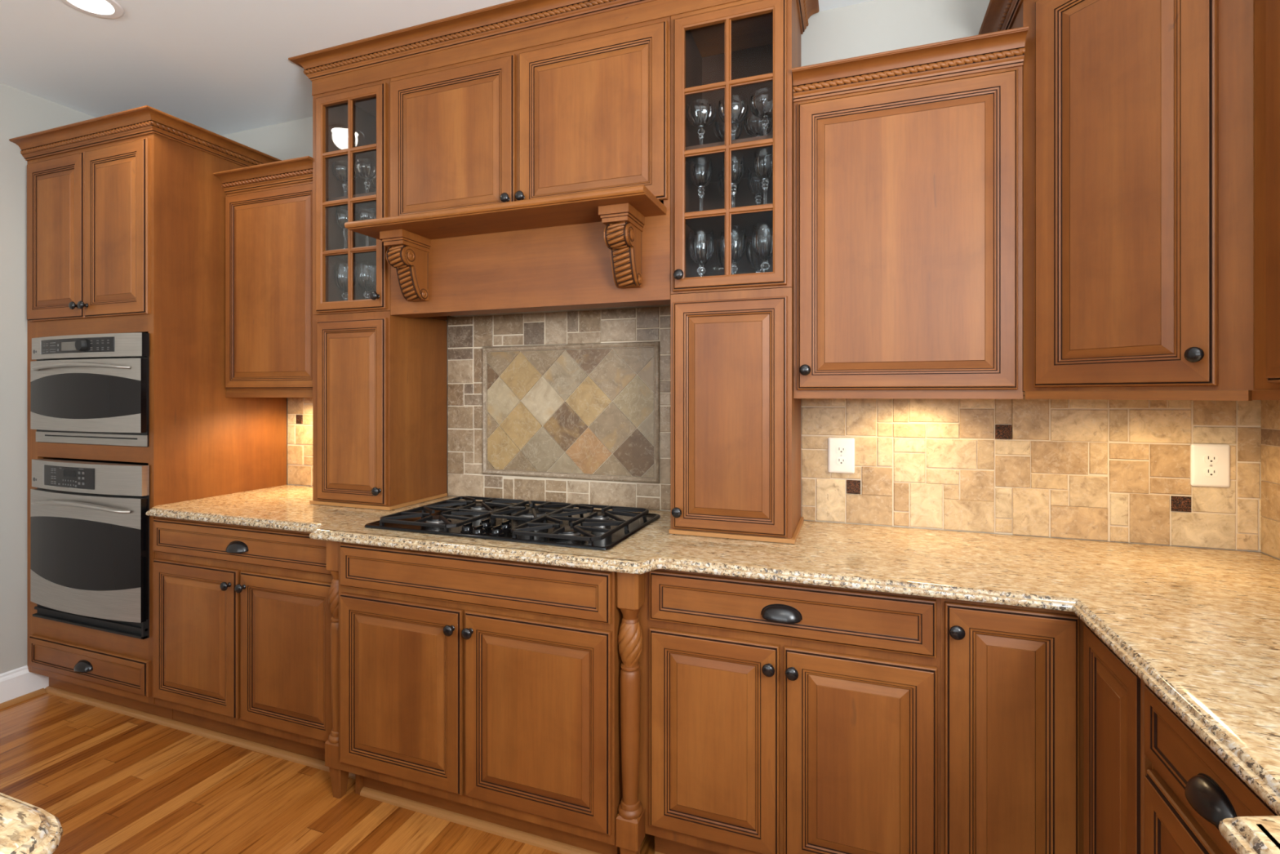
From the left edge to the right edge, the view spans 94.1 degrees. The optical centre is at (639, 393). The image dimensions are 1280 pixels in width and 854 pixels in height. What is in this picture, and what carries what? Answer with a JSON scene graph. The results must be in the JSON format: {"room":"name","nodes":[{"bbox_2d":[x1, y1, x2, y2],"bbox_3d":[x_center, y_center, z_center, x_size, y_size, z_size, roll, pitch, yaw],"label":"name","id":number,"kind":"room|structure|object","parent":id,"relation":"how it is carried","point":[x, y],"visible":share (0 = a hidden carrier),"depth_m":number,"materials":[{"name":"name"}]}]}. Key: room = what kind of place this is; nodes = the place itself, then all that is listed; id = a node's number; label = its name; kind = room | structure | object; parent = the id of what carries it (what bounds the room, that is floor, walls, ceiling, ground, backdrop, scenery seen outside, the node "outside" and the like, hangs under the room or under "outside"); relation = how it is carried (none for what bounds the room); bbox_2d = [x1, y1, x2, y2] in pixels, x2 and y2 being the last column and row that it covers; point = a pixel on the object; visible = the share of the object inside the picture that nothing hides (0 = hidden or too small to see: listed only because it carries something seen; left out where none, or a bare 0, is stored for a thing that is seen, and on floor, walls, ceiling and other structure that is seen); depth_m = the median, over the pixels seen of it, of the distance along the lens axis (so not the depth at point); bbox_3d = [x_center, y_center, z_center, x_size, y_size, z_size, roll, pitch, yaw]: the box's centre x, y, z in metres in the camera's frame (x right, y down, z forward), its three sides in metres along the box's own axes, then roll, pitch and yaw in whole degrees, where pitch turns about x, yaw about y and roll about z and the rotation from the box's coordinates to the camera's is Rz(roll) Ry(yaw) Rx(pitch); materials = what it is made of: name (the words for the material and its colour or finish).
{"room":"kitchen","nodes":[
{"label":"kitchen","id":0,"kind":"room"},
{"bbox_2d":[0,82,95,673],"bbox_3d":[-3.619,0.004,0.453,0.100,2.725,6.012,0,0,20],"label":"wall","id":1,"kind":"structure","parent":0,"point":[22,113],"depth_m":2.65,"materials":[{"name":"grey paint"}]},
{"bbox_2d":[0,688,45,709],"bbox_3d":[-3.643,1.357,0.163,0.019,0.019,5.450,0,0,20],"label":"trim","id":2,"kind":"structure","parent":1,"relation":"attached to","point":[42,691],"depth_m":2.65,"materials":[{"name":"brown wood"}]},
{"bbox_2d":[0,665,48,703],"bbox_3d":[-3.656,1.296,0.178,0.016,0.142,5.470,0,0,20],"label":"baseboard","id":3,"kind":"structure","parent":1,"relation":"attached to","point":[16,682],"depth_m":2.65,"materials":[{"name":"white paint"}]},
{"bbox_2d":[0,693,654,853],"bbox_3d":[-1.403,1.397,-0.341,4.808,0.060,6.212,0,0,20],"label":"floor","id":4,"kind":"structure","parent":0,"point":[113,782],"depth_m":2.01,"materials":[{"name":"brown wood"}]},
{"bbox_2d":[0,792,62,853],"bbox_3d":[-1.550,0.910,0.320,1.605,0.914,1.257,0,0,20],"label":"kitchen island","id":5,"kind":"object","parent":4,"relation":"on","point":[25,828],"visible":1,"depth_m":0.63,"materials":[{"name":"stone"}]},
{"bbox_2d":[8,105,286,719],"bbox_3d":[-2.240,0.122,2.786,0.917,2.490,0.660,0,0,20],"label":"tall cabinet","id":6,"kind":"object","parent":4,"relation":"on","point":[126,210],"visible":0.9,"depth_m":2.53,"materials":[{"name":"brown wood"}]},
{"bbox_2d":[30,457,149,639],"bbox_3d":[-2.262,0.637,2.719,0.753,0.696,0.606,0,0,20],"label":"wall oven","id":7,"kind":"object","parent":6,"relation":"in","point":[90,522],"visible":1,"depth_m":2.44,"materials":[{"name":"silver metal"}]},
{"bbox_2d":[30,332,149,446],"bbox_3d":[-2.263,-0.015,2.719,0.755,0.457,0.606,0,0,20],"label":"wall oven","id":8,"kind":"object","parent":6,"relation":"in","point":[89,388],"visible":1,"depth_m":2.44,"materials":[{"name":"silver metal"}]},
{"bbox_2d":[153,515,333,760],"bbox_3d":[-1.377,0.925,2.485,1.032,0.884,0.645,0,0,20],"label":"base cabinet","id":9,"kind":"object","parent":4,"relation":"on","point":[242,615],"visible":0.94,"depth_m":2.21,"materials":[{"name":"brown wood"}]},
{"bbox_2d":[44,685,355,778],"bbox_3d":[-1.848,1.357,2.424,1.874,0.019,0.019,0,0,20],"label":"trim","id":10,"kind":"structure","parent":9,"relation":"attached to","point":[284,754],"depth_m":2.40,"materials":[{"name":"brown wood"}]},
{"bbox_2d":[146,484,1279,853],"bbox_3d":[-0.478,0.468,0.978,3.743,0.029,2.879,0,0,20],"label":"countertop","id":11,"kind":"structure","parent":9,"relation":"on","point":[1199,627],"depth_m":1.50,"materials":[{"name":"stone"}]},
{"bbox_2d":[309,311,447,510],"bbox_3d":[-1.105,0.065,2.521,0.410,0.772,0.395,0,0,20],"label":"upper cabinet","id":12,"kind":"object","parent":11,"relation":"on","point":[380,379],"visible":1,"depth_m":2.38,"materials":[{"name":"brown wood"}]},
{"bbox_2d":[364,495,660,550],"bbox_3d":[-0.430,0.433,2.103,0.899,0.038,0.514,0,0,20],"label":"gas cooktop","id":13,"kind":"object","parent":11,"relation":"in","point":[562,524],"visible":1,"depth_m":2.02,"materials":[{"name":"black metal"}]},
{"bbox_2d":[668,287,804,543],"bbox_3d":[0.333,0.065,2.006,0.394,0.772,0.395,0,0,20],"label":"upper cabinet","id":14,"kind":"object","parent":11,"relation":"on","point":[735,415],"visible":1,"depth_m":1.85,"materials":[{"name":"brown wood"}]},
{"bbox_2d":[324,540,644,853],"bbox_3d":[-0.434,0.925,2.107,1.128,0.884,0.710,0,0,20],"label":"base cabinet","id":15,"kind":"object","parent":4,"relation":"on","point":[507,693],"visible":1,"depth_m":1.77,"materials":[{"name":"brown wood"}]},
{"bbox_2d":[360,786,600,853],"bbox_3d":[-0.503,1.357,1.878,0.950,0.019,0.019,0,0,20],"label":"trim","id":16,"kind":"structure","parent":15,"relation":"attached to","point":[483,825],"depth_m":1.88,"materials":[{"name":"brown wood"}]},
{"bbox_2d":[637,568,940,853],"bbox_3d":[0.433,0.925,1.837,0.820,0.884,0.645,0,0,20],"label":"base cabinet","id":17,"kind":"object","parent":4,"relation":"on","point":[776,717],"visible":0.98,"depth_m":1.55,"materials":[{"name":"brown wood"}]},
{"bbox_2d":[940,597,1154,853],"bbox_3d":[1.198,0.925,1.426,0.897,0.884,0.904,0,0,20],"label":"base cabinet","id":18,"kind":"object","parent":4,"relation":"on","point":[1042,722],"visible":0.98,"depth_m":1.36,"materials":[{"name":"brown wood"}]},
{"bbox_2d":[1144,684,1277,853],"bbox_3d":[1.089,0.925,0.744,0.637,0.884,0.450,0,0,20],"label":"base cabinet","id":19,"kind":"object","parent":4,"relation":"on","point":[1189,789],"visible":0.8,"depth_m":0.92,"materials":[{"name":"brown wood"}]},
{"bbox_2d":[0,0,874,135],"bbox_3d":[-1.403,-1.388,-0.341,4.808,0.060,6.212,0,0,20],"label":"ceiling","id":20,"kind":"structure","parent":0,"point":[220,67],"depth_m":2.33,"materials":[{"name":"paint"}]},
{"bbox_2d":[61,0,124,18],"bbox_3d":[-1.906,-1.355,2.063,0.184,0.006,0.184,0,0,20],"label":"recessed light","id":21,"kind":"object","parent":20,"relation":"in","point":[114,10],"visible":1,"depth_m":2.10,"materials":[{"name":"white paint"}]},
{"bbox_2d":[222,0,1254,551],"bbox_3d":[-0.373,0.004,2.536,4.808,2.725,0.100,0,0,20],"label":"wall","id":22,"kind":"structure","parent":0,"point":[876,26],"depth_m":2.07,"materials":[{"name":"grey paint"}]},
{"bbox_2d":[213,155,312,397],"bbox_3d":[-1.547,-0.476,2.695,0.570,0.986,0.365,0,0,20],"label":"upper cabinet","id":23,"kind":"object","parent":22,"relation":"attached to","point":[268,206],"visible":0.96,"depth_m":2.56,"materials":[{"name":"brown wood"}]},
{"bbox_2d":[312,78,447,320],"bbox_3d":[-1.108,-0.803,2.522,0.396,0.960,0.395,0,0,20],"label":"upper cabinet","id":24,"kind":"object","parent":22,"relation":"attached to","point":[349,124],"visible":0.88,"depth_m":2.41,"materials":[{"name":"brown wood"}]},
{"bbox_2d":[333,262,356,300],"bbox_3d":[-1.235,-0.451,2.501,0.083,0.179,0.083,0,0,3],"label":"water goblet","id":25,"kind":"object","parent":24,"relation":"in","point":[340,273],"visible":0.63,"depth_m":2.47,"materials":[{"name":"clear glass"}]},
{"bbox_2d":[332,160,358,195],"bbox_3d":[-1.235,-0.882,2.501,0.099,0.153,0.099,0,0,5],"label":"wine glass","id":26,"kind":"object","parent":24,"relation":"on","point":[340,168],"visible":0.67,"depth_m":2.46,"materials":[{"name":"clear glass"}]},
{"bbox_2d":[335,205,355,248],"bbox_3d":[-1.235,-0.684,2.501,0.074,0.186,0.074,0,0,43],"label":"wine glass","id":27,"kind":"object","parent":24,"relation":"on","point":[341,213],"visible":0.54,"depth_m":2.47,"materials":[{"name":"clear glass"}]},
{"bbox_2d":[325,191,376,213],"bbox_3d":[-1.091,-0.797,2.552,0.338,0.016,0.304,0,0,20],"label":"shelf","id":28,"kind":"object","parent":24,"relation":"attached to","point":[327,197],"depth_m":2.46,"materials":[{"name":"brown wood"}]},
{"bbox_2d":[328,244,376,262],"bbox_3d":[-1.091,-0.583,2.552,0.338,0.016,0.304,0,0,20],"label":"shelf","id":29,"kind":"object","parent":24,"relation":"attached to","point":[370,256],"depth_m":2.51,"materials":[{"name":"brown wood"}]},
{"bbox_2d":[354,158,376,192],"bbox_3d":[-1.132,-0.882,2.474,0.099,0.153,0.099,0,0,18],"label":"wine glass","id":30,"kind":"object","parent":24,"relation":"on","point":[365,168],"visible":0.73,"depth_m":2.44,"materials":[{"name":"clear glass"}]},
{"bbox_2d":[355,261,376,299],"bbox_3d":[-1.132,-0.451,2.474,0.083,0.179,0.083,0,0,4],"label":"water goblet","id":31,"kind":"object","parent":24,"relation":"in","point":[366,271],"visible":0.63,"depth_m":2.44,"materials":[{"name":"clear glass"}]},
{"bbox_2d":[357,204,376,246],"bbox_3d":[-1.132,-0.684,2.474,0.074,0.186,0.074,0,0,42],"label":"wine glass","id":32,"kind":"object","parent":24,"relation":"on","point":[365,211],"visible":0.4,"depth_m":2.44,"materials":[{"name":"clear glass"}]},
{"bbox_2d":[369,178,376,189],"bbox_3d":[-1.130,-0.882,2.614,0.099,0.153,0.099,0,0,0],"label":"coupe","id":33,"kind":"object","parent":24,"relation":"on","point":[373,182],"visible":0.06,"depth_m":2.58,"materials":[{"name":"clear glass"}]},
{"bbox_2d":[344,16,671,318],"bbox_3d":[-0.416,-0.794,2.179,1.133,0.978,0.573,0,0,20],"label":"upper cabinet","id":34,"kind":"object","parent":22,"relation":"attached to","point":[537,179],"visible":1,"depth_m":2.07,"materials":[{"name":"brown wood"}]},
{"bbox_2d":[344,185,666,240],"bbox_3d":[-0.477,-0.593,2.018,1.115,0.023,0.228,0,0,20],"label":"mantel shelf","id":35,"kind":"object","parent":34,"relation":"attached to","point":[575,211],"depth_m":1.98,"materials":[{"name":"brown wood"}]},
{"bbox_2d":[288,0,819,95],"bbox_3d":[-0.395,-1.290,2.261,2.039,0.134,0.409,0,0,20],"label":"crown molding","id":36,"kind":"structure","parent":34,"relation":"attached to","point":[516,24],"depth_m":2.15,"materials":[{"name":"brown wood"}]},
{"bbox_2d":[671,0,800,294],"bbox_3d":[0.329,-0.803,2.007,0.382,0.960,0.395,0,0,20],"label":"upper cabinet","id":37,"kind":"object","parent":22,"relation":"attached to","point":[743,47],"visible":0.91,"depth_m":1.90,"materials":[{"name":"brown wood"}]},
{"bbox_2d":[688,227,714,276],"bbox_3d":[0.204,-0.451,1.985,0.083,0.179,0.083,0,0,-2],"label":"water goblet","id":38,"kind":"object","parent":37,"relation":"in","point":[701,241],"visible":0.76,"depth_m":1.96,"materials":[{"name":"clear glass"}]},
{"bbox_2d":[686,98,716,144],"bbox_3d":[0.204,-0.882,1.985,0.099,0.153,0.099,0,0,18],"label":"wine glass","id":39,"kind":"object","parent":37,"relation":"on","point":[701,113],"visible":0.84,"depth_m":1.95,"materials":[{"name":"clear glass"}]},
{"bbox_2d":[690,155,712,210],"bbox_3d":[0.204,-0.684,1.985,0.073,0.186,0.073,0,0,-2],"label":"wine glass","id":40,"kind":"object","parent":37,"relation":"on","point":[701,167],"visible":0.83,"depth_m":1.96,"materials":[{"name":"clear glass"}]},
{"bbox_2d":[715,238,738,271],"bbox_3d":[0.310,-0.451,2.098,0.083,0.179,0.083,0,0,9],"label":"water goblet","id":41,"kind":"object","parent":37,"relation":"in","point":[721,260],"visible":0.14,"depth_m":2.08,"materials":[{"name":"clear glass"}]},
{"bbox_2d":[713,116,742,141],"bbox_3d":[0.310,-0.882,2.098,0.099,0.153,0.099,0,0,15],"label":"coupe","id":42,"kind":"object","parent":37,"relation":"on","point":[719,126],"visible":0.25,"depth_m":2.07,"materials":[{"name":"clear glass"}]},
{"bbox_2d":[717,170,738,198],"bbox_3d":[0.310,-0.684,2.098,0.074,0.186,0.074,0,0,44],"label":"wine glass","id":43,"kind":"object","parent":37,"relation":"on","point":[721,181],"visible":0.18,"depth_m":2.08,"materials":[{"name":"clear glass"}]},
{"bbox_2d":[685,134,773,182],"bbox_3d":[0.341,-0.797,2.040,0.336,0.016,0.304,0,0,20],"label":"shelf","id":44,"kind":"object","parent":37,"relation":"attached to","point":[748,153],"depth_m":1.98,"materials":[{"name":"brown wood"}]},
{"bbox_2d":[685,203,773,239],"bbox_3d":[0.341,-0.583,2.040,0.336,0.016,0.304,0,0,20],"label":"shelf","id":45,"kind":"object","parent":37,"relation":"attached to","point":[746,220],"depth_m":1.99,"materials":[{"name":"brown wood"}]},
{"bbox_2d":[720,226,746,274],"bbox_3d":[0.306,-0.451,1.959,0.083,0.179,0.083,0,0,-1],"label":"water goblet","id":46,"kind":"object","parent":37,"relation":"in","point":[738,233],"visible":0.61,"depth_m":1.93,"materials":[{"name":"clear glass"}]},
{"bbox_2d":[717,94,748,140],"bbox_3d":[0.306,-0.882,1.959,0.099,0.153,0.099,0,0,19],"label":"wine glass","id":47,"kind":"object","parent":37,"relation":"on","point":[740,104],"visible":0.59,"depth_m":1.93,"materials":[{"name":"clear glass"}]},
{"bbox_2d":[721,153,744,207],"bbox_3d":[0.306,-0.684,1.959,0.074,0.186,0.074,0,0,38],"label":"wine glass","id":48,"kind":"object","parent":37,"relation":"on","point":[737,159],"visible":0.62,"depth_m":1.94,"materials":[{"name":"clear glass"}]},
{"bbox_2d":[746,235,769,272],"bbox_3d":[0.409,-0.451,2.063,0.083,0.179,0.083,0,0,15],"label":"water goblet","id":49,"kind":"object","parent":37,"relation":"in","point":[753,261],"visible":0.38,"depth_m":2.04,"materials":[{"name":"clear glass"}]},
{"bbox_2d":[743,111,773,137],"bbox_3d":[0.409,-0.882,2.063,0.099,0.153,0.099,0,0,8],"label":"wine glass","id":50,"kind":"object","parent":37,"relation":"on","point":[753,126],"visible":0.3,"depth_m":2.04,"materials":[{"name":"clear glass"}]},
{"bbox_2d":[747,166,768,204],"bbox_3d":[0.409,-0.684,2.063,0.073,0.186,0.073,0,0,13],"label":"wine glass","id":51,"kind":"object","parent":37,"relation":"on","point":[754,184],"visible":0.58,"depth_m":2.04,"materials":[{"name":"clear glass"}]},
{"bbox_2d":[749,87,773,135],"bbox_3d":[0.402,-0.882,1.915,0.099,0.153,0.099,0,0,15],"label":"wine glass","id":52,"kind":"object","parent":37,"relation":"on","point":[761,100],"visible":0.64,"depth_m":1.89,"materials":[{"name":"clear glass"}]},
{"bbox_2d":[751,222,773,272],"bbox_3d":[0.402,-0.451,1.915,0.083,0.179,0.083,0,0,12],"label":"water goblet","id":53,"kind":"object","parent":37,"relation":"in","point":[762,232],"visible":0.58,"depth_m":1.88,"materials":[{"name":"clear glass"}]},
{"bbox_2d":[753,147,773,204],"bbox_3d":[0.402,-0.684,1.915,0.073,0.186,0.073,0,0,12],"label":"wine glass","id":54,"kind":"object","parent":37,"relation":"on","point":[763,157],"visible":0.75,"depth_m":1.89,"materials":[{"name":"clear glass"}]},
{"bbox_2d":[287,306,1261,551],"bbox_3d":[0.013,0.020,2.332,3.752,0.866,0.024,0,0,20],"label":"tile backsplash","id":55,"kind":"structure","parent":22,"relation":"attached to","point":[574,407],"depth_m":2.06,"materials":[{"name":"beige tile"}]},
{"bbox_2d":[827,437,854,473],"bbox_3d":[0.702,0.215,2.079,0.088,0.123,0.010,0,0,20],"label":"wall outlet","id":56,"kind":"object","parent":55,"relation":"attached to","point":[841,451],"visible":1,"depth_m":2.08,"materials":[{"name":"white plastic"}]},
{"bbox_2d":[835,457,846,464],"bbox_3d":[0.700,0.235,2.075,0.034,0.024,0.002,0,0,20],"label":"receptacle","id":57,"kind":"object","parent":56,"relation":"attached to","point":[839,460],"depth_m":2.07,"materials":[{"name":"white plastic"}]},
{"bbox_2d":[835,446,846,453],"bbox_3d":[0.700,0.196,2.075,0.034,0.024,0.002,0,0,20],"label":"receptacle","id":58,"kind":"object","parent":56,"relation":"attached to","point":[838,449],"depth_m":2.07,"materials":[{"name":"white plastic"}]},
{"bbox_2d":[1190,444,1230,487],"bbox_3d":[1.660,0.209,1.735,0.090,0.123,0.010,0,0,20],"label":"wall outlet","id":59,"kind":"object","parent":55,"relation":"attached to","point":[1210,464],"visible":1,"depth_m":1.73,"materials":[{"name":"white plastic"}]},
{"bbox_2d":[1204,467,1218,476],"bbox_3d":[1.659,0.229,1.732,0.034,0.024,0.002,0,0,20],"label":"receptacle","id":60,"kind":"object","parent":59,"relation":"attached to","point":[1208,472],"depth_m":1.73,"materials":[{"name":"white plastic"}]},
{"bbox_2d":[1204,454,1218,462],"bbox_3d":[1.659,0.190,1.732,0.034,0.024,0.002,0,0,20],"label":"receptacle","id":61,"kind":"object","parent":59,"relation":"attached to","point":[1207,458],"depth_m":1.73,"materials":[{"name":"white plastic"}]},
{"bbox_2d":[791,26,1028,399],"bbox_3d":[0.803,-0.479,1.853,0.611,0.988,0.365,0,0,20],"label":"upper cabinet","id":62,"kind":"object","parent":22,"relation":"attached to","point":[908,162],"visible":1,"depth_m":1.71,"materials":[{"name":"brown wood"}]},
{"bbox_3d":[0.813,0.004,-1.135,0.100,2.725,6.012,0,0,20],"label":"wall","id":63,"kind":"structure","parent":0,"visible":0},
{"bbox_2d":[977,0,1254,400],"bbox_3d":[1.313,-0.570,1.484,0.719,1.170,0.719,0,0,20],"label":"upper cabinet","id":64,"kind":"object","parent":63,"relation":"attached to","point":[1139,115],"visible":0.74,"depth_m":1.38,"materials":[{"name":"brown wood"}]},
{"bbox_2d":[1251,0,1279,399],"bbox_3d":[1.261,-0.571,0.851,0.386,1.168,0.682,0,0,20],"label":"upper cabinet","id":65,"kind":"object","parent":63,"relation":"attached to","point":[1267,12],"visible":1,"depth_m":1.15,"materials":[{"name":"brown wood"}]},
{"bbox_2d":[1260,400,1279,559],"bbox_3d":[1.277,0.224,0.319,0.005,0.458,2.940,0,0,20],"label":"tile backsplash","id":66,"kind":"structure","parent":63,"relation":"attached to","point":[1270,409],"depth_m":1.66,"materials":[{"name":"beige tile"}]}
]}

